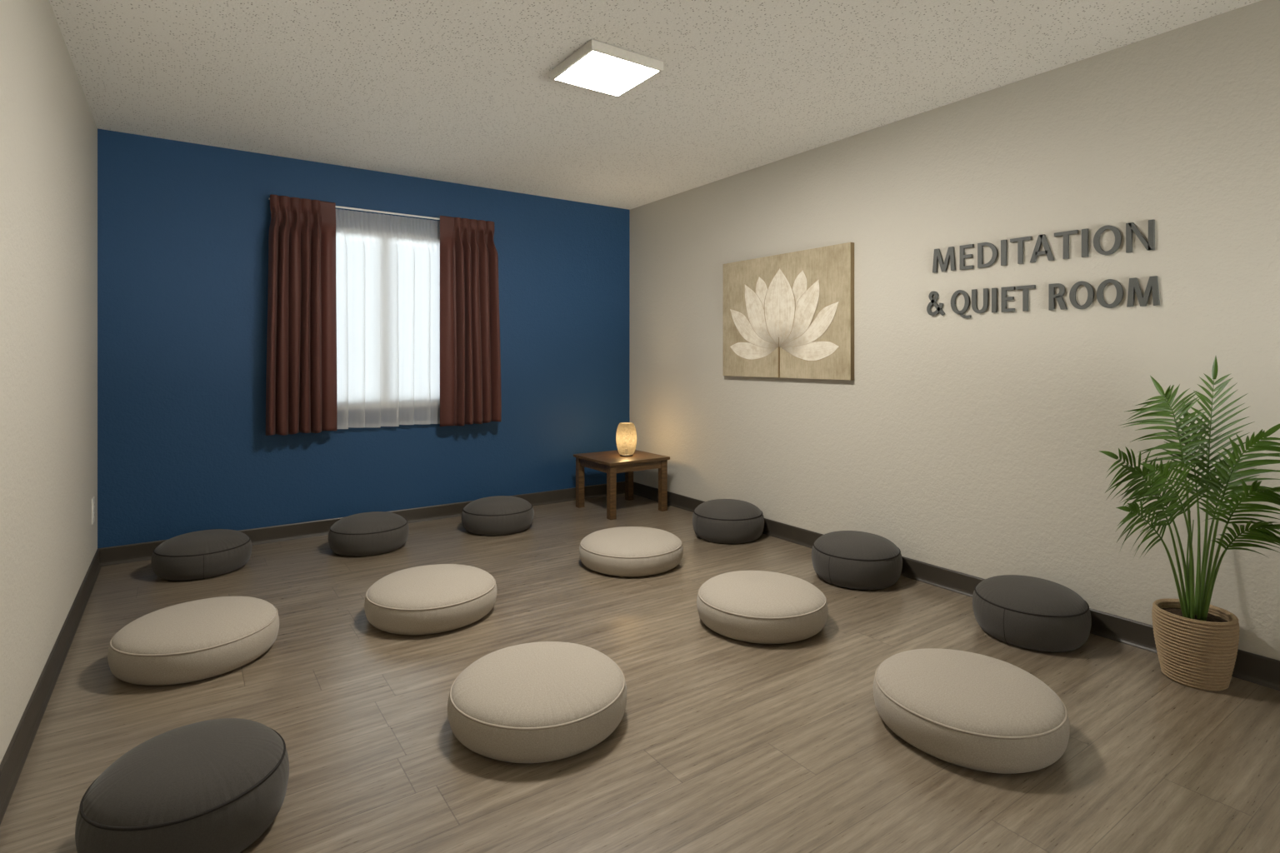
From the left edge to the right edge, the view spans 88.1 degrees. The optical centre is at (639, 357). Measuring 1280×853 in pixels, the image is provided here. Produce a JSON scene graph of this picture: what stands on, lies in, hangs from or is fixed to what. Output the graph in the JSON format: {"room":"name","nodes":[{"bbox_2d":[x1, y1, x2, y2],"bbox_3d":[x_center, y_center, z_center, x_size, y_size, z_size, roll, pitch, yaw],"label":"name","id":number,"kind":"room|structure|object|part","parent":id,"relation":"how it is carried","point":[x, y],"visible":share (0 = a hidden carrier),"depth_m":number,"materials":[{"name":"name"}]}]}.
{"room":"meditation room","nodes":[
{"label":"meditation room","id":0,"kind":"room"},
{"bbox_2d":[0,0,97,764],"bbox_3d":[-1.152,-0.056,0.824,0.150,2.500,7.366,0,0,-35],"label":"wall","id":1,"kind":"structure","parent":0,"point":[48,129],"depth_m":2.30,"materials":[{"name":"beige paint"}]},
{"bbox_2d":[0,548,101,824],"bbox_3d":[-1.082,1.143,0.873,0.020,0.102,7.066,0,0,-35],"label":"baseboard","id":2,"kind":"structure","parent":1,"relation":"attached to","point":[13,761],"depth_m":2.22,"materials":[{"name":"brown wood"}]},
{"bbox_2d":[91,496,94,524],"bbox_3d":[-2.945,0.824,3.562,0.009,0.136,0.084,0,0,-35],"label":"wall outlet","id":3,"kind":"object","parent":1,"relation":"attached to","point":[92,498],"visible":1,"depth_m":3.53,"materials":[{"name":"white plastic"}]},
{"bbox_2d":[97,128,629,548],"bbox_3d":[-1.637,-0.056,4.873,3.651,2.500,0.150,0,0,-35],"label":"wall","id":4,"kind":"structure","parent":0,"point":[184,447],"depth_m":4.24,"materials":[{"name":"blue paint"}]},
{"bbox_2d":[269,197,439,219],"bbox_3d":[-1.755,-0.997,4.656,1.510,0.042,0.075,0,0,-35],"label":"rail","id":5,"kind":"object","parent":4,"relation":"attached to","point":[337,207],"visible":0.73,"depth_m":4.60,"materials":[{"name":"white plastic"}]},
{"bbox_2d":[265,195,337,435],"bbox_3d":[-2.168,-0.267,4.256,0.418,1.522,0.095,0,0,-35],"label":"curtain","id":6,"kind":"object","parent":5,"relation":"hanging from","point":[301,378],"visible":1,"depth_m":4.25,"materials":[{"name":"red fabric"}]},
{"bbox_2d":[335,209,439,429],"bbox_3d":[-1.763,-0.255,4.649,0.799,1.492,0.026,0,0,-35],"label":"sheer curtain","id":7,"kind":"object","parent":5,"relation":"hanging from","point":[387,267],"visible":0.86,"depth_m":4.64,"materials":[{"name":"white fabric"}]},
{"bbox_2d":[440,215,501,426],"bbox_3d":[-1.240,-0.262,4.897,0.462,1.532,0.093,0,0,-35],"label":"curtain","id":8,"kind":"object","parent":5,"relation":"hanging from","point":[470,352],"visible":1,"depth_m":4.87,"materials":[{"name":"red fabric"}]},
{"bbox_2d":[99,481,624,566],"bbox_3d":[-1.589,1.143,4.803,3.651,0.102,0.020,0,0,-35],"label":"baseboard","id":9,"kind":"structure","parent":4,"relation":"attached to","point":[122,554],"depth_m":4.42,"materials":[{"name":"brown wood"}]},
{"bbox_2d":[0,493,1279,852],"bbox_3d":[0.449,1.244,1.850,3.951,0.100,7.600,0,0,-35],"label":"floor","id":10,"kind":"structure","parent":0,"point":[720,743],"depth_m":2.14,"materials":[{"name":"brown wood"}]},
{"bbox_2d":[75,718,289,852],"bbox_3d":[-1.128,1.083,1.663,0.438,0.223,0.439,0,0,-3],"label":"floor cushion","id":11,"kind":"object","parent":10,"relation":"on","point":[216,786],"visible":1,"depth_m":1.55,"materials":[{"name":"grey fabric"}]},
{"bbox_2d":[107,596,279,685],"bbox_3d":[-1.761,1.105,2.638,0.566,0.178,0.566,0,0,-34],"label":"floor cushion","id":12,"kind":"object","parent":10,"relation":"on","point":[193,641],"visible":1,"depth_m":2.48,"materials":[{"name":"fabric"}]},
{"bbox_3d":[-1.761,1.043,2.638,0.547,0.053,0.547,0,0,-34],"label":"panel","id":13,"kind":"part","parent":12,"relation":"part of","materials":[{"name":"fabric"}]},
{"bbox_2d":[150,529,252,580],"bbox_3d":[-2.453,1.093,3.715,0.472,0.203,0.473,0,0,-33],"label":"floor cushion","id":14,"kind":"object","parent":10,"relation":"on","point":[204,554],"visible":1,"depth_m":3.56,"materials":[{"name":"grey fabric"}]},
{"bbox_3d":[-2.453,1.022,3.715,0.448,0.061,0.448,0,0,-33],"label":"panel","id":15,"kind":"part","parent":14,"relation":"part of","materials":[{"name":"grey fabric"}]},
{"bbox_2d":[328,511,409,556],"bbox_3d":[-1.692,1.091,4.145,0.468,0.206,0.469,0,0,15],"label":"floor cushion","id":16,"kind":"object","parent":10,"relation":"on","point":[372,533],"visible":1,"depth_m":3.98,"materials":[{"name":"grey fabric"}]},
{"bbox_3d":[-1.693,1.019,4.145,0.445,0.062,0.445,0,0,15],"label":"panel","id":17,"kind":"part","parent":16,"relation":"part of","materials":[{"name":"grey fabric"}]},
{"bbox_2d":[364,564,496,634],"bbox_3d":[-0.968,1.106,3.085,0.588,0.176,0.588,0,0,-2],"label":"floor cushion","id":18,"kind":"object","parent":10,"relation":"on","point":[437,598],"visible":1,"depth_m":2.90,"materials":[{"name":"fabric"}]},
{"bbox_3d":[-0.968,1.045,3.085,0.569,0.053,0.569,0,0,-2],"label":"panel","id":19,"kind":"part","parent":18,"relation":"part of","materials":[{"name":"fabric"}]},
{"bbox_2d":[461,495,534,535],"bbox_3d":[-0.987,1.090,4.617,0.494,0.208,0.495,0,0,30],"label":"floor cushion","id":20,"kind":"object","parent":10,"relation":"on","point":[497,515],"visible":1,"depth_m":4.44,"materials":[{"name":"grey fabric"}]},
{"bbox_3d":[-0.987,1.018,4.617,0.469,0.062,0.469,0,0,30],"label":"panel","id":21,"kind":"part","parent":20,"relation":"part of","materials":[{"name":"grey fabric"}]},
{"bbox_2d":[447,641,626,763],"bbox_3d":[-0.331,1.109,2.192,0.580,0.170,0.580,0,0,22],"label":"floor cushion","id":22,"kind":"object","parent":10,"relation":"on","point":[542,702],"visible":1,"depth_m":2.02,"materials":[{"name":"fabric"}]},
{"bbox_3d":[-0.331,1.050,2.192,0.561,0.051,0.561,0,0,22],"label":"panel","id":23,"kind":"part","parent":22,"relation":"part of","materials":[{"name":"fabric"}]},
{"bbox_2d":[573,450,669,519],"bbox_3d":[-0.150,0.984,5.209,0.554,0.420,0.554,0,0,-35],"label":"side table","id":24,"kind":"object","parent":10,"relation":"on","point":[610,462],"visible":0.93,"depth_m":5.12,"materials":[{"name":"brown wood"}]},
{"bbox_3d":[-0.477,0.995,5.269,0.052,0.398,0.052,0,0,-35],"label":"leg","id":25,"kind":"part","parent":24,"relation":"part of","materials":[{"name":"brown wood"}]},
{"bbox_3d":[-0.210,0.995,4.882,0.052,0.398,0.052,0,0,-35],"label":"leg","id":26,"kind":"part","parent":24,"relation":"part of","materials":[{"name":"brown wood"}]},
{"bbox_2d":[615,422,636,456],"bbox_3d":[-0.107,0.646,5.193,0.165,0.257,0.165,0,0,-35],"label":"table lamp","id":27,"kind":"object","parent":24,"relation":"on","point":[626,435],"visible":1,"depth_m":5.13,"materials":[{"name":"beige paper"}]},
{"bbox_3d":[-0.090,0.995,5.535,0.052,0.398,0.052,0,0,-35],"label":"leg","id":28,"kind":"part","parent":24,"relation":"part of","materials":[{"name":"brown wood"}]},
{"bbox_3d":[0.177,0.995,5.149,0.052,0.398,0.052,0,0,-35],"label":"leg","id":29,"kind":"part","parent":24,"relation":"part of","materials":[{"name":"brown wood"}]},
{"bbox_2d":[579,526,683,576],"bbox_3d":[-0.051,1.111,3.850,0.604,0.167,0.604,0,0,-44],"label":"floor cushion","id":30,"kind":"object","parent":10,"relation":"on","point":[623,551],"visible":1,"depth_m":3.65,"materials":[{"name":"fabric"}]},
{"bbox_3d":[-0.051,1.052,3.850,0.584,0.050,0.584,0,0,-44],"label":"panel","id":31,"kind":"part","parent":30,"relation":"part of","materials":[{"name":"fabric"}]},
{"bbox_2d":[692,499,764,544],"bbox_3d":[0.583,1.078,4.414,0.475,0.232,0.474,0,0,-25],"label":"floor cushion","id":32,"kind":"object","parent":10,"relation":"on","point":[718,521],"visible":1,"depth_m":4.24,"materials":[{"name":"grey fabric"}]},
{"bbox_3d":[0.584,0.997,4.415,0.450,0.070,0.450,0,0,-25],"label":"panel","id":33,"kind":"part","parent":32,"relation":"part of","materials":[{"name":"grey fabric"}]},
{"bbox_2d":[696,570,828,644],"bbox_3d":[0.545,1.107,2.995,0.580,0.174,0.580,0,0,-18],"label":"floor cushion","id":34,"kind":"object","parent":10,"relation":"on","point":[753,607],"visible":1,"depth_m":2.81,"materials":[{"name":"fabric"}]},
{"bbox_3d":[0.545,1.046,2.995,0.561,0.052,0.561,0,0,-18],"label":"panel","id":35,"kind":"part","parent":34,"relation":"part of","materials":[{"name":"fabric"}]},
{"bbox_2d":[811,530,902,589],"bbox_3d":[1.165,1.077,3.576,0.468,0.234,0.467,0,0,-38],"label":"floor cushion","id":36,"kind":"object","parent":10,"relation":"on","point":[847,559],"visible":1,"depth_m":3.41,"materials":[{"name":"grey fabric"}]},
{"bbox_3d":[1.165,0.995,3.576,0.444,0.070,0.444,0,0,-38],"label":"panel","id":37,"kind":"part","parent":36,"relation":"part of","materials":[{"name":"grey fabric"}]},
{"bbox_2d":[873,648,1069,774],"bbox_3d":[1.052,1.108,2.137,0.564,0.172,0.564,0,0,14],"label":"floor cushion","id":38,"kind":"object","parent":10,"relation":"on","point":[976,712],"visible":1,"depth_m":1.98,"materials":[{"name":"fabric"}]},
{"bbox_3d":[1.052,1.048,2.137,0.545,0.052,0.545,0,0,14],"label":"panel","id":39,"kind":"part","parent":38,"relation":"part of","materials":[{"name":"fabric"}]},
{"bbox_2d":[972,575,1091,652],"bbox_3d":[1.679,1.082,2.853,0.443,0.225,0.442,0,0,-35],"label":"floor cushion","id":40,"kind":"object","parent":10,"relation":"on","point":[1024,612],"visible":1,"depth_m":2.71,"materials":[{"name":"grey fabric"}]},
{"bbox_3d":[1.679,1.003,2.853,0.420,0.068,0.420,0,0,-35],"label":"panel","id":41,"kind":"part","parent":40,"relation":"part of","materials":[{"name":"grey fabric"}]},
{"bbox_2d":[1098,356,1279,691],"bbox_3d":[1.964,0.593,2.286,0.630,1.202,0.498,0,0,-43],"label":"potted palm","id":42,"kind":"object","parent":10,"relation":"on","point":[1197,641],"visible":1,"depth_m":2.34,"materials":[{"name":"green plant"}]},
{"bbox_2d":[1151,598,1239,691],"bbox_3d":[2.055,1.066,2.451,0.253,0.257,0.250,0,0,-35],"label":"basket","id":43,"kind":"object","parent":42,"relation":"attached to","point":[1197,648],"depth_m":2.38,"materials":[{"name":"beige wicker"}]},
{"bbox_2d":[49,0,1261,209],"bbox_3d":[0.412,-1.356,1.904,3.951,0.100,7.366,0,0,-35],"label":"ceiling","id":44,"kind":"structure","parent":0,"point":[461,92],"depth_m":3.04,"materials":[{"name":"white paint"}]},
{"bbox_2d":[550,39,663,97],"bbox_3d":[-0.151,-1.279,2.958,0.366,0.052,0.366,0,0,-35],"label":"ceiling light","id":45,"kind":"object","parent":44,"relation":"attached to","point":[602,67],"visible":1,"depth_m":2.90,"materials":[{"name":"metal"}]},
{"bbox_2d":[629,0,1279,660],"bbox_3d":[1.976,-0.056,2.983,0.150,2.500,7.366,0,0,-35],"label":"wall","id":46,"kind":"structure","parent":0,"point":[972,446],"depth_m":3.13,"materials":[{"name":"beige paint"}]},
{"bbox_2d":[722,242,854,379],"bbox_3d":[0.928,-0.270,4.335,0.041,0.808,1.113,0,0,-35],"label":"picture","id":47,"kind":"object","parent":46,"relation":"attached to","point":[790,315],"visible":1,"depth_m":4.25,"materials":[{"name":"beige fabric"}]},
{"bbox_2d":[633,481,1279,690],"bbox_3d":[1.906,1.143,2.935,0.020,0.102,7.066,0,0,-35],"label":"baseboard","id":48,"kind":"structure","parent":46,"relation":"attached to","point":[1248,667],"depth_m":3.30,"materials":[{"name":"brown wood"}]},
{"bbox_2d":[926,219,1159,318],"bbox_3d":[1.808,-0.381,3.083,0.013,0.370,1.012,0,0,-35],"label":"sign","id":49,"kind":"object","parent":46,"relation":"attached to","point":[1152,283],"depth_m":2.99,"materials":[{"name":"grey metal"}]}
]}

